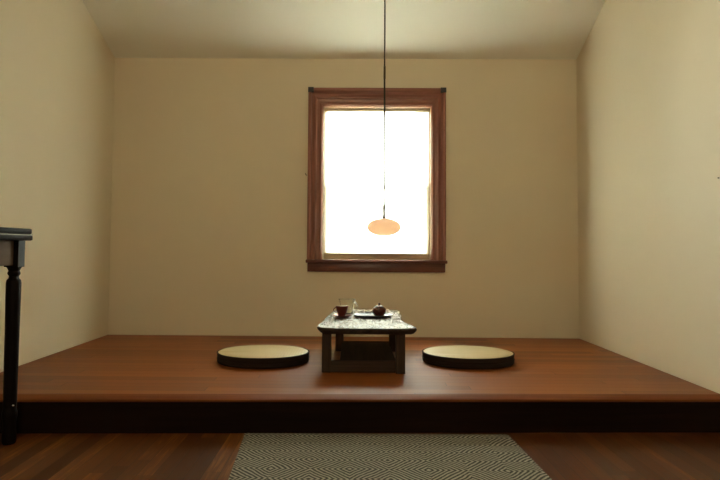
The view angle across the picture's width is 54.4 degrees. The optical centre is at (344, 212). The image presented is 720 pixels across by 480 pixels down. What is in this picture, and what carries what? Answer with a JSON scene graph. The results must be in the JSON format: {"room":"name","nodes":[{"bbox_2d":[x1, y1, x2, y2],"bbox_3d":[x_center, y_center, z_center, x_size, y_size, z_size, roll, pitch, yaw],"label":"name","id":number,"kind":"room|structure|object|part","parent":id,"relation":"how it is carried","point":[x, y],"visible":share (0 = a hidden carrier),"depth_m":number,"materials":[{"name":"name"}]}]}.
{"room":"tea room","nodes":[
{"label":"tea room","id":0,"kind":"room"},
{"bbox_2d":[0,0,114,371],"bbox_3d":[-1.844,-0.755,2.153,0.160,3.283,6.500,0,-3,1],"label":"wall","id":1,"kind":"structure","parent":0,"point":[57,68],"depth_m":4.24,"materials":[{"name":"paint"}]},
{"bbox_2d":[108,58,578,338],"bbox_3d":[-0.003,-0.052,5.270,3.460,2.231,0.160,0,-3,1],"label":"wall","id":2,"kind":"structure","parent":0,"point":[210,156],"depth_m":5.19,"materials":[{"name":"paint"}]},
{"bbox_2d":[306,87,447,272],"bbox_3d":[0.241,-0.239,5.264,1.037,1.368,0.246,0,-3,1],"label":"window","id":3,"kind":"structure","parent":2,"relation":"in","point":[434,99],"depth_m":5.18,"materials":[{"name":"brown wood"}]},
{"bbox_3d":[-0.214,-0.289,5.185,0.112,1.276,0.040,0,-3,1],"label":"casing","id":4,"kind":"part","parent":3,"relation":"part of","materials":[{"name":"brown wood"}]},
{"bbox_3d":[0.245,-0.468,5.335,0.800,0.623,0.032,0,-3,1],"label":"sash","id":5,"kind":"part","parent":3,"relation":"part of","materials":[{"name":"beige paint"}]},
{"bbox_3d":[0.241,0.076,5.272,0.800,0.562,0.032,0,-3,1],"label":"sash","id":6,"kind":"part","parent":3,"relation":"part of","materials":[{"name":"beige paint"}]},
{"bbox_2d":[324,108,429,259],"bbox_3d":[0.242,-0.215,5.241,0.796,1.134,0.024,0,-3,1],"label":"window pane","id":7,"kind":"object","parent":3,"relation":"attached to","point":[353,183],"visible":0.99,"depth_m":5.24,"materials":[{"name":"glass"}]},
{"bbox_3d":[0.244,-0.855,5.210,1.021,0.137,0.040,0,-3,1],"label":"head casing","id":8,"kind":"part","parent":3,"relation":"part of","materials":[{"name":"brown wood"}]},
{"bbox_3d":[0.696,-0.283,5.175,0.109,1.276,0.040,0,-3,1],"label":"casing","id":9,"kind":"part","parent":3,"relation":"part of","materials":[{"name":"brown wood"}]},
{"bbox_2d":[82,0,604,59],"bbox_3d":[-0.025,-2.015,2.199,3.780,1.406,6.500,0,-3,1],"label":"ceiling","id":10,"kind":"structure","parent":0,"point":[282,29],"depth_m":4.91,"materials":[{"name":"paint"}]},
{"bbox_2d":[367,0,400,235],"bbox_3d":[0.239,-0.734,4.142,0.198,1.751,0.198,0,-3,1],"label":"pendant lamp","id":11,"kind":"object","parent":10,"relation":"hanging from","point":[383,226],"visible":1,"depth_m":4.07,"materials":[{"name":"paper"}]},
{"bbox_3d":[0.234,-0.004,4.104,0.028,0.086,0.028,0,-3,1],"label":"stem","id":12,"kind":"part","parent":11,"relation":"part of","materials":[{"name":"black metal"}]},
{"bbox_3d":[0.233,0.088,4.099,0.198,0.104,0.198,0,-3,1],"label":"lamp shade","id":13,"kind":"part","parent":11,"relation":"part of","materials":[{"name":"paper"}]},
{"bbox_3d":[0.239,-0.806,4.146,0.010,1.523,0.010,-1,-3,23],"label":"cord","id":14,"kind":"part","parent":11,"relation":"part of","materials":[{"name":"grey fabric"}]},
{"bbox_2d":[0,432,719,479],"bbox_3d":[-0.046,0.955,2.043,3.780,0.120,6.500,0,-3,1],"label":"floor","id":15,"kind":"structure","parent":0,"point":[691,455],"depth_m":2.67,"materials":[{"name":"brown wood"}]},
{"bbox_2d":[0,227,32,444],"bbox_3d":[-1.520,0.476,2.448,0.481,0.860,0.865,0,-3,1],"label":"console table","id":16,"kind":"object","parent":15,"relation":"on","point":[12,240],"visible":1,"depth_m":2.80,"materials":[{"name":"black wood"}]},
{"bbox_3d":[-1.340,0.146,2.476,0.018,0.099,0.672,0,-3,1],"label":"apron panel","id":17,"kind":"part","parent":16,"relation":"part of","materials":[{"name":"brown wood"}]},
{"bbox_3d":[-1.340,0.520,2.822,0.062,0.812,0.062,0,-3,1],"label":"leg","id":18,"kind":"part","parent":16,"relation":"part of","materials":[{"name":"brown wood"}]},
{"bbox_2d":[0,335,719,433],"bbox_3d":[-0.023,0.927,4.024,3.460,0.144,2.226,0,-3,1],"label":"platform","id":19,"kind":"object","parent":15,"relation":"on","point":[108,383],"visible":0.81,"depth_m":3.12,"materials":[{"name":"brown wood"}]},
{"bbox_2d":[217,345,308,368],"bbox_3d":[-0.460,0.818,3.981,0.523,0.063,0.523,0,-3,1],"label":"floor cushion","id":20,"kind":"object","parent":19,"relation":"on","point":[248,356],"visible":1,"depth_m":3.82,"materials":[{"name":"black fabric"}]},
{"bbox_2d":[317,309,416,373],"bbox_3d":[0.121,0.743,4.150,0.522,0.238,1.159,0,-3,1],"label":"table","id":21,"kind":"object","parent":19,"relation":"on","point":[356,356],"visible":0.9,"depth_m":3.66,"materials":[{"name":"wood"},{"name":"stone"}]},
{"bbox_3d":[-0.092,0.733,3.673,0.048,0.206,0.060,0,-3,1],"label":"leg","id":22,"kind":"part","parent":21,"relation":"part of","materials":[{"name":"brown wood"}]},
{"bbox_3d":[-0.029,0.773,4.436,0.050,0.206,0.060,0,-3,1],"label":"leg","id":23,"kind":"part","parent":21,"relation":"part of","materials":[{"name":"brown wood"}]},
{"bbox_2d":[334,314,351,317],"bbox_3d":[-0.009,0.612,4.119,0.112,0.016,0.112,0,-3,1],"label":"saucer","id":24,"kind":"object","parent":21,"relation":"on","point":[335,315],"visible":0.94,"depth_m":4.08,"materials":[{"name":"red ceramic"}]},
{"bbox_2d":[333,305,347,315],"bbox_3d":[-0.014,0.583,4.120,0.075,0.064,0.075,-3,-4,45],"label":"teacup","id":25,"kind":"object","parent":24,"relation":"on","point":[341,309],"visible":0.91,"depth_m":4.10,"materials":[{"name":"red ceramic"}]},
{"bbox_2d":[339,298,357,313],"bbox_3d":[0.017,0.590,4.405,0.107,0.090,0.107,3,-4,-44],"label":"glass pitcher","id":26,"kind":"object","parent":21,"relation":"on","point":[349,302],"visible":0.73,"depth_m":4.37,"materials":[{"name":"clear glass"}]},
{"bbox_2d":[340,342,394,360],"bbox_3d":[0.129,0.811,4.045,0.296,0.020,0.743,0,-3,1],"label":"shelf","id":27,"kind":"object","parent":21,"relation":"attached to","point":[350,351],"depth_m":4.01,"materials":[{"name":"brown wood"}]},
{"bbox_2d":[353,312,392,317],"bbox_3d":[0.171,0.617,4.182,0.238,0.016,0.238,0,-3,1],"label":"tray","id":28,"kind":"object","parent":21,"relation":"on","point":[365,314],"visible":0.87,"depth_m":4.19,"materials":[{"name":"black paint"}]},
{"bbox_2d":[372,303,385,315],"bbox_3d":[0.209,0.581,4.191,0.094,0.076,0.088,3,-4,-42],"label":"teapot","id":29,"kind":"object","parent":28,"relation":"on","point":[379,310],"visible":1,"depth_m":4.16,"materials":[{"name":"brown ceramic"}]},
{"bbox_3d":[0.308,0.775,4.432,0.048,0.206,0.060,0,-3,1],"label":"leg","id":30,"kind":"part","parent":21,"relation":"part of","materials":[{"name":"brown wood"}]},
{"bbox_3d":[0.292,0.734,3.648,0.048,0.206,0.060,0,-3,1],"label":"leg","id":31,"kind":"part","parent":21,"relation":"part of","materials":[{"name":"brown wood"}]},
{"bbox_2d":[422,345,514,369],"bbox_3d":[0.709,0.827,4.011,0.523,0.063,0.523,0,-3,1],"label":"floor cushion","id":32,"kind":"object","parent":19,"relation":"on","point":[456,356],"visible":1,"depth_m":3.85,"materials":[{"name":"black fabric"}]},
{"bbox_2d":[228,433,551,479],"bbox_3d":[0.162,0.896,2.119,1.184,0.008,1.730,0,-3,1],"label":"rug","id":33,"kind":"object","parent":15,"relation":"on","point":[260,456],"visible":1,"depth_m":2.61,"materials":[{"name":"beige fabric"}]},
{"bbox_2d":[576,0,719,393],"bbox_3d":[1.777,-0.849,2.118,0.160,3.516,6.500,0,-3,1],"label":"wall","id":34,"kind":"structure","parent":0,"point":[648,71],"depth_m":3.89,"materials":[{"name":"paint"}]}
]}

